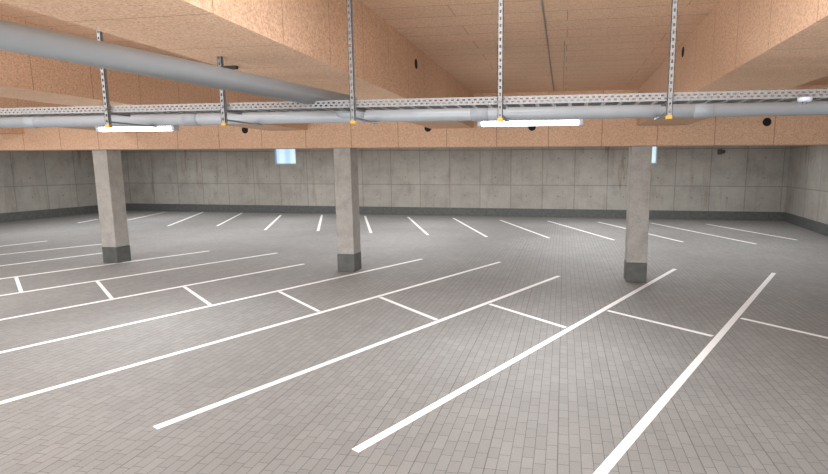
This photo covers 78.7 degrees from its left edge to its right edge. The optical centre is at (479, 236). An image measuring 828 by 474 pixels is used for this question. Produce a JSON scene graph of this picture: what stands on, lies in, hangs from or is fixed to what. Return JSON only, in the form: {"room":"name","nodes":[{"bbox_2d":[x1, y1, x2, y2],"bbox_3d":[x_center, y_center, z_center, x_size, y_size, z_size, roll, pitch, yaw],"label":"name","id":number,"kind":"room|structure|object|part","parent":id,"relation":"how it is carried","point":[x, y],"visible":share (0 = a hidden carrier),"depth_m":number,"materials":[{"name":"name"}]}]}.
{"room":"parking garage","nodes":[
{"label":"parking garage","id":0,"kind":"room"},
{"bbox_2d":[0,150,97,212],"bbox_3d":[-19.688,-1.143,10.987,0.300,3.461,27.966,1,8,6],"label":"wall","id":1,"kind":"structure","parent":0,"point":[29,180],"depth_m":21.17,"materials":[{"name":"concrete"}]},
{"bbox_2d":[0,205,98,222],"bbox_3d":[-19.529,0.395,11.181,0.020,0.360,27.967,1,8,6],"label":"baseboard","id":2,"kind":"structure","parent":1,"relation":"attached to","point":[59,212],"depth_m":21.18,"materials":[{"name":"grey paint"}]},
{"bbox_2d":[0,211,827,473],"bbox_3d":[-4.828,0.987,8.945,33.390,0.200,28.230,1,8,9],"label":"floor","id":3,"kind":"structure","parent":0,"point":[757,403],"depth_m":5.91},
{"bbox_2d":[14,277,22,291],"bbox_3d":[-8.425,0.859,9.128,0.055,0.003,1.597,-8,11,-44],"label":"parking line","id":4,"kind":"object","parent":3,"relation":"on","point":[19,286],"visible":1,"depth_m":9.09,"materials":[{"name":"paint"}]},
{"bbox_2d":[0,244,99,254],"bbox_3d":[-11.412,0.370,12.672,0.080,0.003,3.137,5,10,34],"label":"parking line","id":5,"kind":"object","parent":3,"relation":"on","point":[95,244],"visible":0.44,"depth_m":12.99,"materials":[{"name":"paint"}]},
{"bbox_2d":[0,253,100,265],"bbox_3d":[-10.127,0.565,11.258,0.080,0.003,2.843,5,9,30],"label":"parking line","id":6,"kind":"object","parent":3,"relation":"on","point":[96,253],"visible":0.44,"depth_m":11.57,"materials":[{"name":"paint"}]},
{"bbox_2d":[0,251,206,278],"bbox_3d":[-8.271,0.623,10.839,0.080,0.003,4.742,5,10,34],"label":"parking line","id":7,"kind":"object","parent":3,"relation":"on","point":[202,251],"visible":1,"depth_m":10.80,"materials":[{"name":"paint"}]},
{"bbox_2d":[95,281,112,298],"bbox_3d":[-6.569,0.913,8.736,0.055,0.003,1.697,-7,11,-43],"label":"parking line","id":8,"kind":"object","parent":3,"relation":"on","point":[102,287],"visible":1,"depth_m":8.71,"materials":[{"name":"paint"}]},
{"bbox_2d":[92,150,130,262],"bbox_3d":[-8.196,-0.675,11.139,0.368,2.493,0.368,1,8,9],"label":"concrete column","id":9,"kind":"structure","parent":3,"relation":"on","point":[108,172],"depth_m":11.03,"materials":[{"name":"grey paint"}]},
{"bbox_2d":[0,253,275,295],"bbox_3d":[-6.709,0.724,10.103,0.080,0.003,5.803,5,10,34],"label":"parking line","id":10,"kind":"object","parent":3,"relation":"on","point":[271,253],"visible":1,"depth_m":9.80,"materials":[{"name":"paint"}]},
{"bbox_2d":[0,264,302,320],"bbox_3d":[-5.455,0.908,8.772,0.080,0.003,5.552,5,9,34],"label":"parking line","id":11,"kind":"object","parent":3,"relation":"on","point":[298,264],"visible":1,"depth_m":8.34,"materials":[{"name":"paint"}]},
{"bbox_2d":[168,212,202,225],"bbox_3d":[-12.346,-0.798,21.132,0.090,0.003,6.069,-3,8,-18],"label":"parking line","id":12,"kind":"object","parent":3,"relation":"on","point":[201,212],"visible":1,"depth_m":20.55,"materials":[{"name":"paint"}]},
{"bbox_2d":[183,287,211,304],"bbox_3d":[-4.726,0.969,8.331,0.055,0.003,1.606,-7,11,-42],"label":"parking line","id":13,"kind":"object","parent":3,"relation":"on","point":[186,288],"visible":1,"depth_m":8.24,"materials":[{"name":"paint"}]},
{"bbox_2d":[0,259,421,353],"bbox_3d":[-3.566,0.945,8.500,0.080,0.003,7.746,5,10,35],"label":"parking line","id":14,"kind":"object","parent":3,"relation":"on","point":[18,348],"visible":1,"depth_m":7.27,"materials":[{"name":"paint"}]},
{"bbox_2d":[217,213,241,225],"bbox_3d":[-10.412,-0.768,20.915,0.090,0.003,5.564,-2,8,-17],"label":"parking line","id":15,"kind":"object","parent":3,"relation":"on","point":[240,213],"visible":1,"depth_m":20.16,"materials":[{"name":"paint"}]},
{"bbox_2d":[0,262,499,403],"bbox_3d":[-2.046,1.050,7.741,0.080,0.003,8.710,5,10,35],"label":"parking line","id":16,"kind":"object","parent":3,"relation":"on","point":[313,314],"visible":1,"depth_m":5.90,"materials":[{"name":"paint"}]},
{"bbox_2d":[264,215,281,229],"bbox_3d":[-8.164,-0.617,19.824,0.090,0.003,5.742,-2,8,-16],"label":"parking line","id":17,"kind":"object","parent":3,"relation":"on","point":[268,226],"visible":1,"depth_m":19.07,"materials":[{"name":"paint"}]},
{"bbox_2d":[279,291,319,311],"bbox_3d":[-2.908,1.018,7.977,0.055,0.003,1.591,-7,10,-41],"label":"parking line","id":18,"kind":"object","parent":3,"relation":"on","point":[285,294],"visible":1,"depth_m":7.93,"materials":[{"name":"paint"}]},
{"bbox_2d":[317,215,322,230],"bbox_3d":[-6.289,-0.599,19.688,0.090,0.003,6.020,-2,8,-16],"label":"parking line","id":19,"kind":"object","parent":3,"relation":"on","point":[320,220],"visible":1,"depth_m":19.07,"materials":[{"name":"paint"}]},
{"bbox_2d":[333,148,361,271],"bbox_3d":[-2.707,-0.550,10.234,0.368,2.493,0.368,1,8,9],"label":"concrete column","id":20,"kind":"structure","parent":3,"relation":"on","point":[345,159],"depth_m":10.09,"materials":[{"name":"grey paint"}]},
{"bbox_2d":[153,276,559,428],"bbox_3d":[-0.550,1.160,6.945,0.080,0.003,7.155,6,10,36],"label":"parking line","id":21,"kind":"object","parent":3,"relation":"on","point":[174,420],"visible":1,"depth_m":5.32,"materials":[{"name":"paint"}]},
{"bbox_2d":[364,216,371,232],"bbox_3d":[-4.317,-0.530,19.194,0.090,0.003,6.026,-2,8,-15],"label":"parking line","id":22,"kind":"object","parent":3,"relation":"on","point":[365,217],"visible":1,"depth_m":18.41,"materials":[{"name":"paint"}]},
{"bbox_2d":[378,297,437,319],"bbox_3d":[-1.123,1.071,7.591,0.065,0.003,1.603,-7,10,-40],"label":"parking line","id":23,"kind":"object","parent":3,"relation":"on","point":[383,298],"visible":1,"depth_m":7.48,"materials":[{"name":"paint"}]},
{"bbox_2d":[407,217,428,234],"bbox_3d":[-2.380,-0.466,18.726,0.090,0.003,6.048,-2,8,-14],"label":"parking line","id":24,"kind":"object","parent":3,"relation":"on","point":[416,224],"visible":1,"depth_m":18.09,"materials":[{"name":"paint"}]},
{"bbox_2d":[453,218,487,236],"bbox_3d":[-0.465,-0.404,18.280,0.090,0.003,6.048,-2,8,-13],"label":"parking line","id":25,"kind":"object","parent":3,"relation":"on","point":[453,218],"visible":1,"depth_m":17.50,"materials":[{"name":"paint"}]},
{"bbox_2d":[352,269,676,452],"bbox_3d":[1.578,1.136,7.120,0.080,0.003,8.468,6,10,36],"label":"parking line","id":26,"kind":"object","parent":3,"relation":"on","point":[392,429],"visible":1,"depth_m":4.98,"materials":[{"name":"paint"}]},
{"bbox_2d":[500,220,548,237],"bbox_3d":[1.452,-0.333,17.763,0.090,0.003,5.442,-2,8,-13],"label":"parking line","id":27,"kind":"object","parent":3,"relation":"on","point":[500,220],"visible":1,"depth_m":17.21,"materials":[{"name":"paint"}]},
{"bbox_2d":[488,304,565,327],"bbox_3d":[0.644,1.123,7.214,0.065,0.003,1.517,-7,10,-40],"label":"parking line","id":28,"kind":"object","parent":3,"relation":"on","point":[536,318],"visible":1,"depth_m":7.13,"materials":[{"name":"paint"}]},
{"bbox_2d":[549,221,613,239],"bbox_3d":[3.333,-0.277,17.360,0.090,0.003,5.467,-2,8,-13],"label":"parking line","id":29,"kind":"object","parent":3,"relation":"on","point":[549,221],"visible":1,"depth_m":16.67,"materials":[{"name":"paint"}]},
{"bbox_2d":[624,146,651,281],"bbox_3d":[2.932,-0.422,9.304,0.368,2.493,0.368,1,8,9],"label":"concrete column","id":30,"kind":"structure","parent":3,"relation":"on","point":[640,157],"depth_m":9.14,"materials":[{"name":"grey paint"}]},
{"bbox_2d":[599,222,682,241],"bbox_3d":[5.224,-0.224,16.976,0.090,0.003,5.484,-2,8,-12],"label":"parking line","id":31,"kind":"object","parent":3,"relation":"on","point":[599,222],"visible":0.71,"depth_m":15.68,"materials":[{"name":"paint"}]},
{"bbox_2d":[607,310,713,336],"bbox_3d":[2.414,1.171,6.867,0.065,0.003,1.538,-7,11,-42],"label":"parking line","id":32,"kind":"object","parent":3,"relation":"on","point":[607,310],"visible":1,"depth_m":6.81,"materials":[{"name":"paint"}]},
{"bbox_2d":[593,273,775,473],"bbox_3d":[3.326,1.193,6.703,0.080,0.003,8.610,6,10,37],"label":"parking line","id":33,"kind":"object","parent":3,"relation":"on","point":[619,451],"visible":1,"depth_m":4.63,"materials":[{"name":"paint"}]},
{"bbox_2d":[652,223,755,243],"bbox_3d":[7.145,-0.174,16.609,0.090,0.003,5.488,-2,8,-12],"label":"parking line","id":34,"kind":"object","parent":3,"relation":"on","point":[652,223],"visible":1,"depth_m":15.92,"materials":[{"name":"paint"}]},
{"bbox_2d":[708,224,795,239],"bbox_3d":[8.944,-0.203,16.824,0.090,0.003,4.317,-1,8,-10],"label":"parking line","id":35,"kind":"object","parent":3,"relation":"on","point":[708,224],"visible":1,"depth_m":16.41,"materials":[{"name":"paint"}]},
{"bbox_2d":[740,318,827,338],"bbox_3d":[4.083,1.214,6.556,0.065,0.003,1.286,-6,10,-38],"label":"parking line","id":36,"kind":"object","parent":3,"relation":"on","point":[740,318],"visible":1,"depth_m":6.59,"materials":[{"name":"paint"}]},
{"bbox_2d":[0,0,827,92],"bbox_3d":[-4.828,-2.640,8.444,33.390,0.200,28.230,1,8,9],"label":"ceiling","id":37,"kind":"structure","parent":0,"point":[610,44],"depth_m":5.22,"materials":[{"name":"beige wood"}]},
{"bbox_2d":[0,128,24,133],"bbox_3d":[-11.630,-1.514,3.303,0.819,0.626,15.645,1,8,9],"label":"ceiling beam","id":38,"kind":"structure","parent":37,"relation":"attached to","point":[2,130],"depth_m":10.72,"materials":[{"name":"beige wood"}]},
{"bbox_2d":[0,97,158,132],"bbox_3d":[-8.357,-1.439,2.764,0.819,0.626,15.645,1,8,9],"label":"ceiling beam","id":39,"kind":"structure","parent":37,"relation":"attached to","point":[4,102],"depth_m":7.91,"materials":[{"name":"beige wood"}]},
{"bbox_2d":[96,30,157,127],"bbox_3d":[-2.595,-1.335,3.666,0.035,1.079,0.444,1,8,9],"label":"strut","id":40,"kind":"object","parent":37,"relation":"hanging from","point":[103,72],"visible":0.69,"depth_m":3.51,"materials":[{"name":"metal"}]},
{"bbox_3d":[-2.613,-0.885,3.619,0.030,0.011,0.166,1,8,9],"label":"tray arm","id":41,"kind":"part","parent":40,"relation":"part of","materials":[{"name":"metal"}]},
{"bbox_3d":[-2.592,-0.844,3.748,0.024,0.009,0.414,1,8,9],"label":"pipe arm","id":42,"kind":"part","parent":40,"relation":"part of","materials":[{"name":"metal"}]},
{"bbox_2d":[0,19,827,127],"bbox_3d":[-1.326,-0.686,1.226,9.135,0.377,5.026,1,8,9],"label":"drain pipe","id":43,"kind":"object","parent":40,"relation":"on","point":[15,37],"visible":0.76,"depth_m":3.19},
{"bbox_2d":[0,14,306,130],"bbox_3d":[-5.084,-1.365,2.224,0.819,0.626,15.645,1,8,9],"label":"ceiling beam","id":44,"kind":"structure","parent":37,"relation":"attached to","point":[22,76],"depth_m":5.42,"materials":[{"name":"beige wood"}]},
{"bbox_2d":[0,0,472,128],"bbox_3d":[-1.810,-1.290,1.684,0.822,0.626,15.645,1,8,9],"label":"ceiling beam","id":45,"kind":"structure","parent":37,"relation":"attached to","point":[303,42],"depth_m":3.27,"materials":[{"name":"beige wood"}]},
{"bbox_2d":[224,66,237,69],"bbox_3d":[-1.821,-1.219,3.641,0.120,0.050,0.024,1,8,9],"label":"hanger","id":46,"kind":"object","parent":45,"relation":"attached to","point":[228,67],"visible":0.41,"depth_m":3.63,"materials":[{"name":"metal"}]},
{"bbox_2d":[217,56,262,125],"bbox_3d":[-1.699,-1.005,3.561,0.035,0.453,0.444,1,8,9],"label":"strut","id":47,"kind":"object","parent":45,"relation":"hanging from","point":[222,93],"visible":0.82,"depth_m":3.37,"materials":[{"name":"metal"}]},
{"bbox_3d":[-1.717,-0.865,3.472,0.030,0.011,0.166,1,8,9],"label":"tray arm","id":48,"kind":"part","parent":47,"relation":"part of","materials":[{"name":"metal"}]},
{"bbox_3d":[-1.697,-0.823,3.601,0.024,0.009,0.414,1,8,9],"label":"pipe arm","id":49,"kind":"part","parent":47,"relation":"part of","materials":[{"name":"metal"}]},
{"bbox_2d":[346,0,378,123],"bbox_3d":[-0.787,-1.294,3.368,0.035,1.079,0.444,1,8,9],"label":"strut","id":50,"kind":"object","parent":37,"relation":"hanging from","point":[354,118],"visible":1,"depth_m":3.19,"materials":[{"name":"metal"}]},
{"bbox_3d":[-0.785,-0.802,3.450,0.024,0.009,0.414,1,8,9],"label":"pipe arm","id":51,"kind":"part","parent":50,"relation":"part of","materials":[{"name":"metal"}]},
{"bbox_2d":[0,89,827,116],"bbox_3d":[-0.973,-0.878,3.342,7.875,0.048,0.152,1,8,9],"label":"cable tray","id":52,"kind":"object","parent":50,"relation":"attached to","point":[695,99],"visible":0.97,"depth_m":3.17,"materials":[{"name":"metal"}]},
{"bbox_2d":[96,125,178,131],"bbox_3d":[-4.386,-1.486,6.377,1.134,0.269,0.120,1,8,9],"label":"lamp","id":53,"kind":"object","parent":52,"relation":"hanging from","point":[166,127],"visible":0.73,"depth_m":6.35,"materials":[{"name":"white plastic"}]},
{"bbox_2d":[797,97,812,103],"bbox_3d":[1.802,-0.756,2.776,0.074,0.034,0.074,1,8,9],"label":"smoke detector","id":54,"kind":"object","parent":52,"relation":"attached to","point":[803,100],"visible":1,"depth_m":2.75,"materials":[{"name":"white plastic"}]},
{"bbox_2d":[0,85,827,150],"bbox_3d":[-4.541,-2.297,10.233,33.390,0.968,0.444,1,8,9],"label":"ceiling beam","id":55,"kind":"structure","parent":37,"relation":"attached to","point":[807,130],"depth_m":9.33,"materials":[{"name":"beige wood"}]},
{"bbox_2d":[478,119,582,126],"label":"lamp","id":56,"kind":"object","parent":55,"relation":"hanging from","point":[550,122],"depth_m":5.54,"materials":[{"name":"white plastic"}]},
{"bbox_2d":[482,120,577,125],"bbox_3d":[0.554,-1.274,5.577,1.066,0.066,0.066,1,8,9],"label":"diffuser","id":57,"kind":"object","parent":56,"relation":"attached to","point":[491,122],"depth_m":5.55,"materials":[{"name":"white"}]},
{"bbox_2d":[497,0,508,121],"bbox_3d":[0.158,-1.272,3.212,0.035,1.079,0.444,1,8,9],"label":"strut","id":58,"kind":"object","parent":37,"relation":"hanging from","point":[500,118],"visible":1,"depth_m":3.03,"materials":[{"name":"metal"}]},
{"bbox_2d":[541,0,553,91],"bbox_3d":[0.388,-1.833,3.389,0.014,0.014,11.445,1,8,9],"label":"conduit","id":59,"kind":"object","parent":37,"relation":"attached to","point":[541,0],"visible":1,"depth_m":5.23,"materials":[{"name":"grey metal"}]},
{"bbox_2d":[654,0,677,119],"bbox_3d":[1.138,-1.250,3.050,0.035,1.079,0.444,1,8,9],"label":"strut","id":60,"kind":"object","parent":37,"relation":"hanging from","point":[667,113],"visible":1,"depth_m":2.87,"materials":[{"name":"metal"}]},
{"bbox_3d":[1.141,-0.759,3.133,0.024,0.009,0.414,1,8,9],"label":"pipe arm","id":61,"kind":"part","parent":60,"relation":"part of","materials":[{"name":"metal"}]},
{"bbox_2d":[637,0,827,125],"bbox_3d":[1.883,-1.206,1.075,0.822,0.626,15.645,1,8,9],"label":"ceiling beam","id":62,"kind":"structure","parent":37,"relation":"attached to","point":[741,45],"depth_m":3.81,"materials":[{"name":"beige wood"}]},
{"bbox_2d":[120,146,789,211],"bbox_3d":[-2.866,-2.717,22.395,31.134,3.461,0.300,1,8,9],"label":"wall","id":63,"kind":"structure","parent":0,"point":[683,178],"depth_m":21.84,"materials":[{"name":"concrete"}]},
{"bbox_2d":[274,149,295,164],"bbox_3d":[-9.010,-3.796,23.233,1.103,0.847,0.130,1,8,9],"label":"window","id":64,"kind":"structure","parent":63,"relation":"in","point":[283,156],"depth_m":23.28,"materials":[{"name":"white glass"}]},
{"bbox_2d":[126,203,783,220],"bbox_3d":[-2.893,-1.160,22.451,30.534,0.360,0.020,1,8,9],"label":"baseboard","id":65,"kind":"structure","parent":63,"relation":"attached to","point":[438,211],"depth_m":22.02,"materials":[{"name":"grey paint"}]},
{"bbox_2d":[652,147,657,163],"bbox_3d":[6.738,-3.438,20.636,1.103,0.847,0.130,1,8,9],"label":"window","id":66,"kind":"structure","parent":63,"relation":"in","point":[654,149],"depth_m":20.60,"materials":[{"name":"glass"}]},
{"bbox_3d":[6.747,-3.445,20.690,1.003,0.847,0.020,1,8,9],"label":"pane","id":67,"kind":"part","parent":66,"relation":"part of","materials":[{"name":"glass"}]},
{"bbox_2d":[717,149,724,154],"bbox_3d":[9.653,-3.401,19.998,0.280,0.200,0.090,1,8,9],"label":"junction box","id":68,"kind":"object","parent":63,"relation":"attached to","point":[719,151],"visible":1,"depth_m":19.96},
{"bbox_2d":[785,145,827,223],"bbox_3d":[8.197,-0.507,6.377,0.300,3.461,28.174,2,8,17],"label":"wall","id":69,"kind":"structure","parent":0,"point":[807,183],"depth_m":17.38,"materials":[{"name":"concrete"}]},
{"bbox_2d":[784,212,827,236],"bbox_3d":[8.043,1.023,6.635,0.020,0.360,28.174,2,8,17],"label":"baseboard","id":70,"kind":"structure","parent":69,"relation":"attached to","point":[818,227],"depth_m":17.28,"materials":[{"name":"grey paint"}]}
]}

